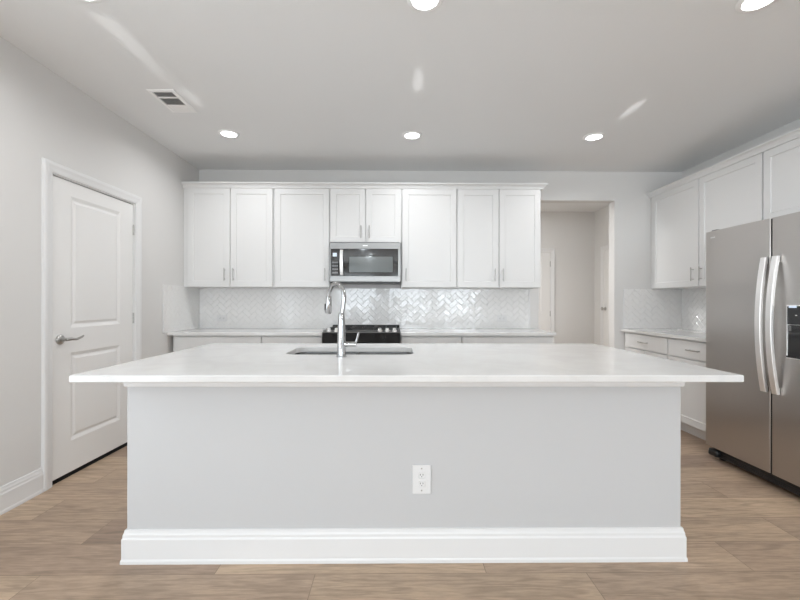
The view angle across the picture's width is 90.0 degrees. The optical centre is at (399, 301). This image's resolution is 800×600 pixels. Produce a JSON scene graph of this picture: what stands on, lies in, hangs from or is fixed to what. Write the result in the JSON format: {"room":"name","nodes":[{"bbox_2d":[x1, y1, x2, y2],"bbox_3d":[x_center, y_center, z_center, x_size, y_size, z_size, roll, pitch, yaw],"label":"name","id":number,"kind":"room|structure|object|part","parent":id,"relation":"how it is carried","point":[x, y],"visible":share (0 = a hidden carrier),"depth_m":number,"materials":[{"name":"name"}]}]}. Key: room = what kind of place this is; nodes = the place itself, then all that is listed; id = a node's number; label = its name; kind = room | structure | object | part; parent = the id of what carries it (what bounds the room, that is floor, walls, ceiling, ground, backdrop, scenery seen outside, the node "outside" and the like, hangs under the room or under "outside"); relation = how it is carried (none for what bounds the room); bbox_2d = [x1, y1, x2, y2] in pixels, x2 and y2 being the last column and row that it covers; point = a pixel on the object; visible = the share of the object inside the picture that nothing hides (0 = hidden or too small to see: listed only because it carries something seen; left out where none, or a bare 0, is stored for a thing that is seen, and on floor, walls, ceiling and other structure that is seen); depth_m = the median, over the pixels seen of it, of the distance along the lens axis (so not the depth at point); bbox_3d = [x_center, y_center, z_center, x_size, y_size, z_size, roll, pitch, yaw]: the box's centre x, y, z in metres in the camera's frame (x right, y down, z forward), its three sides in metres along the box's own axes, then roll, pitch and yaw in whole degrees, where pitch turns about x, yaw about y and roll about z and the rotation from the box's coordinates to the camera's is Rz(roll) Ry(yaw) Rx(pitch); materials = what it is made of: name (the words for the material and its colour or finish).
{"room":"kitchen","nodes":[
{"label":"kitchen","id":0,"kind":"room"},
{"bbox_2d":[0,36,198,486],"bbox_3d":[-2.407,-0.154,-1.247,0.300,2.740,11.954,0,0,-1],"label":"wall","id":1,"kind":"structure","parent":0,"point":[43,115],"depth_m":2.54,"materials":[{"name":"white paint"}]},
{"bbox_2d":[0,468,43,515],"bbox_3d":[-2.240,1.139,-2.231,0.019,0.155,9.583,0,0,-1],"label":"baseboard","id":2,"kind":"structure","parent":1,"relation":"attached to","point":[17,492],"depth_m":2.41,"materials":[{"name":"white wood"}]},
{"bbox_2d":[41,158,141,491],"bbox_3d":[-2.332,0.146,3.053,0.178,2.141,0.984,0,0,-1],"label":"door","id":3,"kind":"structure","parent":1,"relation":"in","point":[91,228],"depth_m":2.92,"materials":[{"name":"white wood"}]},
{"bbox_3d":[-2.273,0.254,2.764,0.066,0.068,0.171,0,0,-1],"label":"handle","id":4,"kind":"part","parent":3,"relation":"part of","materials":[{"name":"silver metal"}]},
{"bbox_2d":[163,285,199,332],"bbox_3d":[-2.307,0.066,4.247,0.012,0.470,0.718,0,0,-1],"label":"backsplash","id":5,"kind":"structure","parent":1,"relation":"attached to","point":[181,306],"depth_m":4.20,"materials":[{"name":"white tile"}]},
{"bbox_3d":[-2.303,0.066,3.895,0.012,0.470,0.014,0,0,-1],"label":"edge trim","id":6,"kind":"part","parent":5,"relation":"part of","materials":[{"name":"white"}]},
{"bbox_2d":[0,0,799,211],"bbox_3d":[0.804,-1.569,-0.167,7.600,0.100,14.050,0,0,-1],"label":"ceiling","id":7,"kind":"structure","parent":0,"point":[487,85],"depth_m":2.71,"materials":[{"name":"white paint"}]},
{"bbox_2d":[82,0,101,2],"bbox_3d":[-1.552,-1.518,1.939,0.184,0.008,0.184,0,0,-1],"label":"recessed light","id":8,"kind":"object","parent":7,"relation":"in","point":[90,1],"visible":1,"depth_m":2.02,"materials":[{"name":"white ceramic"}]},
{"bbox_2d":[146,89,196,112],"bbox_3d":[-1.720,-1.518,3.034,0.196,0.008,0.346,0,0,-1],"label":"ceiling vent","id":9,"kind":"object","parent":7,"relation":"in","point":[170,98],"visible":1,"depth_m":3.02,"materials":[{"name":"white metal"}]},
{"bbox_2d":[218,129,239,137],"bbox_3d":[-1.545,-1.518,3.615,0.184,0.008,0.184,0,0,-1],"label":"recessed light","id":10,"kind":"object","parent":7,"relation":"in","point":[227,133],"visible":1,"depth_m":3.60,"materials":[{"name":"white plastic"}]},
{"bbox_2d":[402,131,421,139],"bbox_3d":[0.110,-1.515,3.641,0.184,0.008,0.184,0,0,-1],"label":"recessed light","id":11,"kind":"object","parent":7,"relation":"in","point":[411,135],"visible":1,"depth_m":3.63,"materials":[{"name":"white plastic"}]},
{"bbox_2d":[407,0,442,11],"bbox_3d":[0.125,-1.515,2.001,0.184,0.008,0.184,0,0,-1],"label":"recessed light","id":12,"kind":"object","parent":7,"relation":"in","point":[417,5],"visible":1,"depth_m":2.04,"materials":[{"name":"white plastic"}]},
{"bbox_2d":[583,132,604,140],"bbox_3d":[1.778,-1.512,3.668,0.184,0.008,0.184,0,0,-1],"label":"recessed light","id":13,"kind":"object","parent":7,"relation":"in","point":[598,135],"visible":1,"depth_m":3.66,"materials":[{"name":"white plastic"}]},
{"bbox_2d":[735,0,775,12],"bbox_3d":[1.798,-1.512,2.003,0.184,0.008,0.184,0,0,-1],"label":"recessed light","id":14,"kind":"object","parent":7,"relation":"in","point":[743,6],"visible":1,"depth_m":2.04,"materials":[{"name":"white ceramic"}]},
{"bbox_2d":[0,430,799,599],"bbox_3d":[0.800,1.246,-0.167,7.600,0.050,14.050,0,0,-1],"label":"floor","id":15,"kind":"structure","parent":0,"point":[741,528],"depth_m":1.82,"materials":[{"name":"brown wood"}]},
{"bbox_2d":[173,335,261,351],"bbox_3d":[-1.835,0.775,4.289,0.888,0.884,0.645,0,0,-1],"label":"base cabinet","id":16,"kind":"object","parent":15,"relation":"on","point":[180,342],"visible":0.02,"depth_m":4.00,"materials":[{"name":"white wood"}]},
{"bbox_2d":[167,328,326,335],"bbox_3d":[-1.543,0.318,4.292,1.540,0.030,0.644,0,0,-1],"label":"countertop","id":17,"kind":"structure","parent":16,"relation":"on","point":[199,331],"depth_m":4.09,"materials":[{"name":"white stone"}]},
{"bbox_2d":[262,336,321,342],"bbox_3d":[-1.082,0.776,4.296,0.614,0.884,0.645,0,0,-1],"label":"base cabinet","id":18,"kind":"object","parent":15,"relation":"on","point":[265,339],"visible":0.03,"depth_m":4.01,"materials":[{"name":"white wood"}]},
{"bbox_2d":[322,325,399,342],"bbox_3d":[-0.385,0.738,4.244,0.765,0.963,0.739,0,0,-1],"label":"range","id":19,"kind":"object","parent":15,"relation":"on","point":[368,333],"visible":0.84,"depth_m":3.93,"materials":[{"name":"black metal"}]},
{"bbox_2d":[120,382,687,564],"bbox_3d":[0.022,0.778,2.411,2.650,0.884,1.089,0,0,-1],"label":"kitchen island","id":20,"kind":"object","parent":15,"relation":"on","point":[218,472],"visible":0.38,"depth_m":1.88,"materials":[{"name":"grey paint"}]},
{"bbox_3d":[0.022,1.142,2.343,2.650,0.155,0.954,0,0,-1],"label":"baseboard","id":21,"kind":"part","parent":20,"relation":"part of","materials":[{"name":"white wood"}]},
{"bbox_3d":[0.023,0.367,2.385,2.640,0.062,1.027,0,0,-1],"label":"apron molding","id":22,"kind":"part","parent":20,"relation":"part of","materials":[{"name":"white"}]},
{"bbox_2d":[69,343,743,382],"bbox_3d":[0.032,0.320,2.304,2.806,0.030,1.283,0,0,-1],"label":"island countertop","id":23,"kind":"structure","parent":20,"relation":"on","point":[214,362],"depth_m":1.95,"materials":[{"name":"white stone"}]},
{"bbox_2d":[324,281,359,357],"bbox_3d":[-0.349,0.093,2.257,0.254,0.422,0.090,0,0,37],"label":"kitchen faucet","id":24,"kind":"object","parent":23,"relation":"on","point":[342,344],"visible":1,"depth_m":2.21,"materials":[{"name":"silver metal"}]},
{"bbox_3d":[-0.366,-0.026,2.277,0.032,0.184,0.185,0,0,-41],"label":"spout","id":25,"kind":"part","parent":24,"relation":"part of","materials":[{"name":"silver metal"}]},
{"bbox_2d":[295,352,411,354],"bbox_3d":[-0.299,0.437,2.503,0.798,0.204,0.408,0,0,-1],"label":"sink","id":26,"kind":"object","parent":23,"relation":"in","point":[298,353],"visible":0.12,"depth_m":2.69,"materials":[{"name":"silver metal"}]},
{"bbox_2d":[310,354,399,354],"bbox_3d":[-0.299,0.446,2.503,0.754,0.188,0.364,0,0,-1],"label":"basin","id":27,"kind":"object","parent":26,"relation":"in","point":[310,354],"depth_m":2.68,"materials":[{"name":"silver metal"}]},
{"bbox_2d":[412,465,430,493],"bbox_3d":[0.102,0.834,1.881,0.087,0.136,0.010,0,0,-1],"label":"electrical outlet","id":28,"kind":"object","parent":20,"relation":"attached to","point":[421,474],"visible":1,"depth_m":1.88,"materials":[{"name":"white plastic"}]},
{"bbox_2d":[418,472,424,477],"bbox_3d":[0.102,0.814,1.878,0.031,0.027,0.004,0,0,-1],"label":"receptacle","id":29,"kind":"object","parent":28,"relation":"attached to","point":[420,474],"depth_m":1.88,"materials":[{"name":"grey plastic"}]},
{"bbox_2d":[418,481,424,486],"bbox_3d":[0.102,0.855,1.878,0.031,0.027,0.004,0,0,-1],"label":"receptacle","id":30,"kind":"object","parent":28,"relation":"attached to","point":[420,483],"depth_m":1.88,"materials":[{"name":"grey plastic"}]},
{"bbox_2d":[400,335,460,342],"bbox_3d":[0.310,0.778,4.310,0.615,0.884,0.645,0,0,-1],"label":"base cabinet","id":31,"kind":"object","parent":15,"relation":"on","point":[403,339],"visible":0.03,"depth_m":4.02,"materials":[{"name":"white wood"}]},
{"bbox_2d":[400,328,556,335],"bbox_3d":[0.783,0.321,4.315,1.562,0.030,0.644,0,0,-1],"label":"countertop","id":32,"kind":"structure","parent":31,"relation":"on","point":[403,331],"depth_m":4.03,"materials":[{"name":"white stone"}]},
{"bbox_2d":[461,336,551,343],"bbox_3d":[1.080,0.779,4.318,0.920,0.884,0.645,0,0,-1],"label":"base cabinet","id":33,"kind":"object","parent":15,"relation":"on","point":[464,339],"visible":0.02,"depth_m":4.03,"materials":[{"name":"white"}]},
{"bbox_2d":[624,332,669,358],"bbox_3d":[2.923,0.782,4.275,0.725,0.884,0.768,0,0,-1],"label":"base cabinet","id":34,"kind":"object","parent":15,"relation":"on","point":[651,345],"visible":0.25,"depth_m":4.20,"materials":[{"name":"white wood"}]},
{"bbox_3d":[2.604,0.813,4.427,0.019,0.586,0.350,0,0,-1],"label":"door","id":35,"kind":"part","parent":34,"relation":"part of","materials":[{"name":"white wood"}]},
{"bbox_3d":[2.607,0.813,4.070,0.019,0.586,0.350,0,0,-1],"label":"door","id":36,"kind":"part","parent":34,"relation":"part of","materials":[{"name":"white wood"}]},
{"bbox_2d":[668,338,705,440],"bbox_3d":[2.930,0.782,3.534,0.725,0.884,0.709,0,0,-1],"label":"base cabinet","id":37,"kind":"object","parent":15,"relation":"on","point":[693,394],"visible":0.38,"depth_m":3.58,"materials":[{"name":"white wood"}]},
{"bbox_2d":[621,329,705,341],"bbox_3d":[2.932,0.325,3.919,0.714,0.030,1.479,0,0,-1],"label":"countertop","id":38,"kind":"structure","parent":37,"relation":"on","point":[687,334],"depth_m":4.06,"materials":[{"name":"white stone"}]},
{"bbox_3d":[2.613,0.431,3.532,0.019,0.154,0.694,0,0,-1],"label":"drawer","id":39,"kind":"part","parent":37,"relation":"part of","materials":[{"name":"white wood"}]},
{"bbox_2d":[706,212,799,495],"bbox_3d":[2.809,0.332,2.700,0.927,1.784,0.917,0,0,-1],"label":"refrigerator","id":40,"kind":"object","parent":15,"relation":"on","point":[753,268],"visible":1,"depth_m":2.70,"materials":[{"name":"grey metal"}]},
{"bbox_3d":[2.443,0.285,2.882,0.072,1.662,0.545,0,0,-1],"label":"door","id":41,"kind":"part","parent":40,"relation":"part of","materials":[{"name":"silver metal"}]},
{"bbox_3d":[2.380,0.147,2.635,0.060,0.883,0.042,0,0,-1],"label":"handle","id":42,"kind":"part","parent":40,"relation":"part of","materials":[{"name":"silver metal"}]},
{"bbox_3d":[2.379,0.147,2.554,0.064,0.883,0.042,0,0,-1],"label":"handle","id":43,"kind":"part","parent":40,"relation":"part of","materials":[{"name":"silver metal"}]},
{"bbox_3d":[2.448,0.285,2.418,0.072,1.662,0.361,0,0,-1],"label":"freezer door","id":44,"kind":"part","parent":40,"relation":"part of","materials":[{"name":"silver metal"}]},
{"bbox_3d":[2.408,0.082,2.385,0.004,0.114,0.201,0,0,-1],"label":"dispenser panel","id":45,"kind":"part","parent":40,"relation":"part of","materials":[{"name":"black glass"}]},
{"bbox_2d":[199,170,681,349],"bbox_3d":[0.483,-0.149,4.697,5.600,2.740,0.124,0,0,-1],"label":"wall","id":46,"kind":"structure","parent":0,"point":[625,192],"depth_m":4.65,"materials":[{"name":"white paint"}]},
{"bbox_2d":[184,188,275,287],"bbox_3d":[-1.832,-0.714,4.419,0.962,1.111,0.385,0,0,-1],"label":"upper cabinet","id":47,"kind":"object","parent":46,"relation":"attached to","point":[229,232],"visible":0.95,"depth_m":4.27,"materials":[{"name":"white wood"}]},
{"bbox_3d":[-2.039,-0.688,4.269,0.450,1.050,0.019,0,0,-1],"label":"door","id":48,"kind":"part","parent":47,"relation":"part of","materials":[{"name":"white wood"}]},
{"bbox_3d":[-1.584,-0.688,4.274,0.447,1.050,0.019,0,0,-1],"label":"door","id":49,"kind":"part","parent":47,"relation":"part of","materials":[{"name":"white wood"}]},
{"bbox_2d":[274,188,331,287],"bbox_3d":[-1.052,-0.713,4.427,0.595,1.111,0.385,0,0,-1],"label":"upper cabinet","id":50,"kind":"object","parent":46,"relation":"attached to","point":[301,216],"visible":0.89,"depth_m":4.28,"materials":[{"name":"white wood"}]},
{"bbox_2d":[199,288,529,327],"bbox_3d":[-0.398,0.074,4.620,3.814,0.460,0.012,0,0,-1],"label":"backsplash","id":51,"kind":"structure","parent":46,"relation":"attached to","point":[243,307],"depth_m":4.62,"materials":[{"name":"white tile"}]},
{"bbox_2d":[217,315,226,320],"bbox_3d":[-2.045,0.187,4.594,0.115,0.072,0.010,0,0,-1],"label":"electrical outlet","id":52,"kind":"object","parent":51,"relation":"attached to","point":[219,317],"visible":1,"depth_m":4.59,"materials":[{"name":"white plastic"}]},
{"bbox_2d":[497,315,506,321],"bbox_3d":[1.178,0.192,4.626,0.115,0.072,0.010,0,0,-1],"label":"electrical outlet","id":53,"kind":"object","parent":51,"relation":"attached to","point":[500,318],"visible":1,"depth_m":4.62,"materials":[{"name":"white plastic"}]},
{"bbox_3d":[1.498,0.077,4.639,0.021,0.460,0.012,0,0,-1],"label":"edge trim","id":54,"kind":"part","parent":51,"relation":"part of","materials":[{"name":"white"}]},
{"bbox_2d":[330,189,400,242],"bbox_3d":[-0.369,-0.953,4.434,0.766,0.630,0.385,0,0,-1],"label":"upper cabinet","id":55,"kind":"object","parent":46,"relation":"attached to","point":[356,215],"visible":0.91,"depth_m":4.28,"materials":[{"name":"white wood"}]},
{"bbox_3d":[-0.558,-0.926,4.284,0.373,0.569,0.019,0,0,-1],"label":"door","id":56,"kind":"part","parent":55,"relation":"part of","materials":[{"name":"white wood"}]},
{"bbox_2d":[329,242,400,283],"bbox_3d":[-0.370,-0.419,4.407,0.753,0.434,0.436,0,0,-1],"label":"microwave","id":57,"kind":"object","parent":55,"relation":"attached to","point":[349,262],"visible":0.99,"depth_m":4.23,"materials":[{"name":"grey metal"}]},
{"bbox_3d":[-0.688,-0.418,4.236,0.084,0.285,0.024,0,0,-1],"label":"control panel","id":58,"kind":"part","parent":57,"relation":"part of","materials":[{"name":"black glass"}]},
{"bbox_3d":[-0.616,-0.417,4.207,0.036,0.268,0.040,0,0,-1],"label":"handle","id":59,"kind":"part","parent":57,"relation":"part of","materials":[{"name":"silver metal"}]},
{"bbox_3d":[-0.333,-0.417,4.240,0.624,0.285,0.024,0,0,-1],"label":"door","id":60,"kind":"part","parent":57,"relation":"part of","materials":[{"name":"black glass"}]},
{"bbox_3d":[-0.178,-0.926,4.288,0.371,0.569,0.019,0,0,-1],"label":"door","id":61,"kind":"part","parent":55,"relation":"part of","materials":[{"name":"white wood"}]},
{"bbox_2d":[401,189,456,288],"bbox_3d":[0.312,-0.711,4.440,0.593,1.111,0.385,0,0,-1],"label":"upper cabinet","id":62,"kind":"object","parent":46,"relation":"attached to","point":[428,216],"visible":0.97,"depth_m":4.29,"materials":[{"name":"white wood"}]},
{"bbox_2d":[453,189,540,288],"bbox_3d":[1.063,-0.710,4.448,0.904,1.111,0.385,0,0,-1],"label":"upper cabinet","id":63,"kind":"object","parent":46,"relation":"attached to","point":[499,230],"visible":0.97,"depth_m":4.30,"materials":[{"name":"white wood"}]},
{"bbox_2d":[181,182,547,190],"bbox_3d":[-0.369,-1.240,4.431,3.886,0.055,0.388,0,0,-1],"label":"crown molding","id":64,"kind":"structure","parent":63,"relation":"attached to","point":[298,185],"depth_m":4.26,"materials":[{"name":"white wood"}]},
{"bbox_3d":[0.839,-0.684,4.298,0.435,1.050,0.019,0,0,-1],"label":"door","id":65,"kind":"part","parent":63,"relation":"part of","materials":[{"name":"white wood"}]},
{"bbox_3d":[1.289,-0.683,4.303,0.442,1.050,0.019,0,0,-1],"label":"door","id":66,"kind":"part","parent":63,"relation":"part of","materials":[{"name":"white wood"}]},
{"bbox_2d":[623,289,681,328],"bbox_3d":[2.938,0.079,4.654,0.690,0.460,0.012,0,0,-1],"label":"backsplash","id":67,"kind":"structure","parent":46,"relation":"attached to","point":[642,308],"depth_m":4.65,"materials":[{"name":"white tile"}]},
{"bbox_3d":[2.600,0.079,4.650,0.014,0.460,0.012,0,0,-1],"label":"edge trim","id":68,"kind":"part","parent":67,"relation":"part of","materials":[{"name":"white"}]},
{"bbox_2d":[541,212,594,343],"bbox_3d":[1.497,-0.148,6.755,3.530,2.740,0.120,0,0,-1],"label":"wall","id":69,"kind":"structure","parent":0,"point":[571,234],"depth_m":6.71,"materials":[{"name":"white paint"}]},
{"bbox_2d":[538,248,554,343],"bbox_3d":[2.136,0.162,6.691,0.912,2.121,0.021,0,0,-1],"label":"door","id":70,"kind":"structure","parent":69,"relation":"in","point":[546,292],"depth_m":6.70,"materials":[{"name":"white wood"}]},
{"bbox_2d":[594,119,799,344],"bbox_3d":[3.347,-0.145,4.309,0.120,2.740,5.050,0,0,-1],"label":"wall","id":71,"kind":"structure","parent":0,"point":[601,222],"depth_m":6.36,"materials":[{"name":"white paint"}]},
{"bbox_2d":[600,245,608,346],"bbox_3d":[3.230,0.164,6.021,0.078,2.121,0.919,0,0,-1],"label":"door","id":72,"kind":"structure","parent":71,"relation":"in","point":[604,250],"depth_m":6.37,"materials":[{"name":"white wood"}]},
{"bbox_2d":[681,288,705,330],"bbox_3d":[3.284,0.080,3.917,0.011,0.460,1.468,0,0,-1],"label":"backsplash","id":73,"kind":"structure","parent":71,"relation":"attached to","point":[693,312],"depth_m":4.46,"materials":[{"name":"white tile"}]},
{"bbox_2d":[651,153,763,288],"bbox_3d":[3.083,-0.707,3.942,0.415,1.111,1.437,0,0,-1],"label":"upper cabinet","id":74,"kind":"object","parent":71,"relation":"attached to","point":[682,216],"visible":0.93,"depth_m":3.92,"materials":[{"name":"white wood"}]},
{"bbox_3d":[2.918,-0.680,4.254,0.019,1.050,0.701,0,0,-1],"label":"door","id":75,"kind":"part","parent":74,"relation":"part of","materials":[{"name":"white wood"}]},
{"bbox_3d":[2.894,-0.276,3.857,0.036,0.135,0.011,0,0,-1],"label":"handle","id":76,"kind":"part","parent":74,"relation":"part of","materials":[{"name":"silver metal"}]},
{"bbox_2d":[646,127,799,197],"bbox_3d":[2.907,-1.235,3.475,0.058,0.055,2.367,0,0,-1],"label":"crown molding","id":77,"kind":"structure","parent":74,"relation":"attached to","point":[794,134],"depth_m":3.48,"materials":[{"name":"white wood"}]},
{"bbox_3d":[2.925,-0.680,3.562,0.019,1.050,0.664,0,0,-1],"label":"door","id":78,"kind":"part","parent":74,"relation":"part of","materials":[{"name":"white wood"}]},
{"bbox_2d":[763,137,799,219],"bbox_3d":[3.096,-0.949,2.757,0.415,0.627,0.928,0,0,-1],"label":"upper cabinet","id":79,"kind":"object","parent":71,"relation":"attached to","point":[781,189],"visible":0.7,"depth_m":3.06,"materials":[{"name":"white wood"}]}
]}

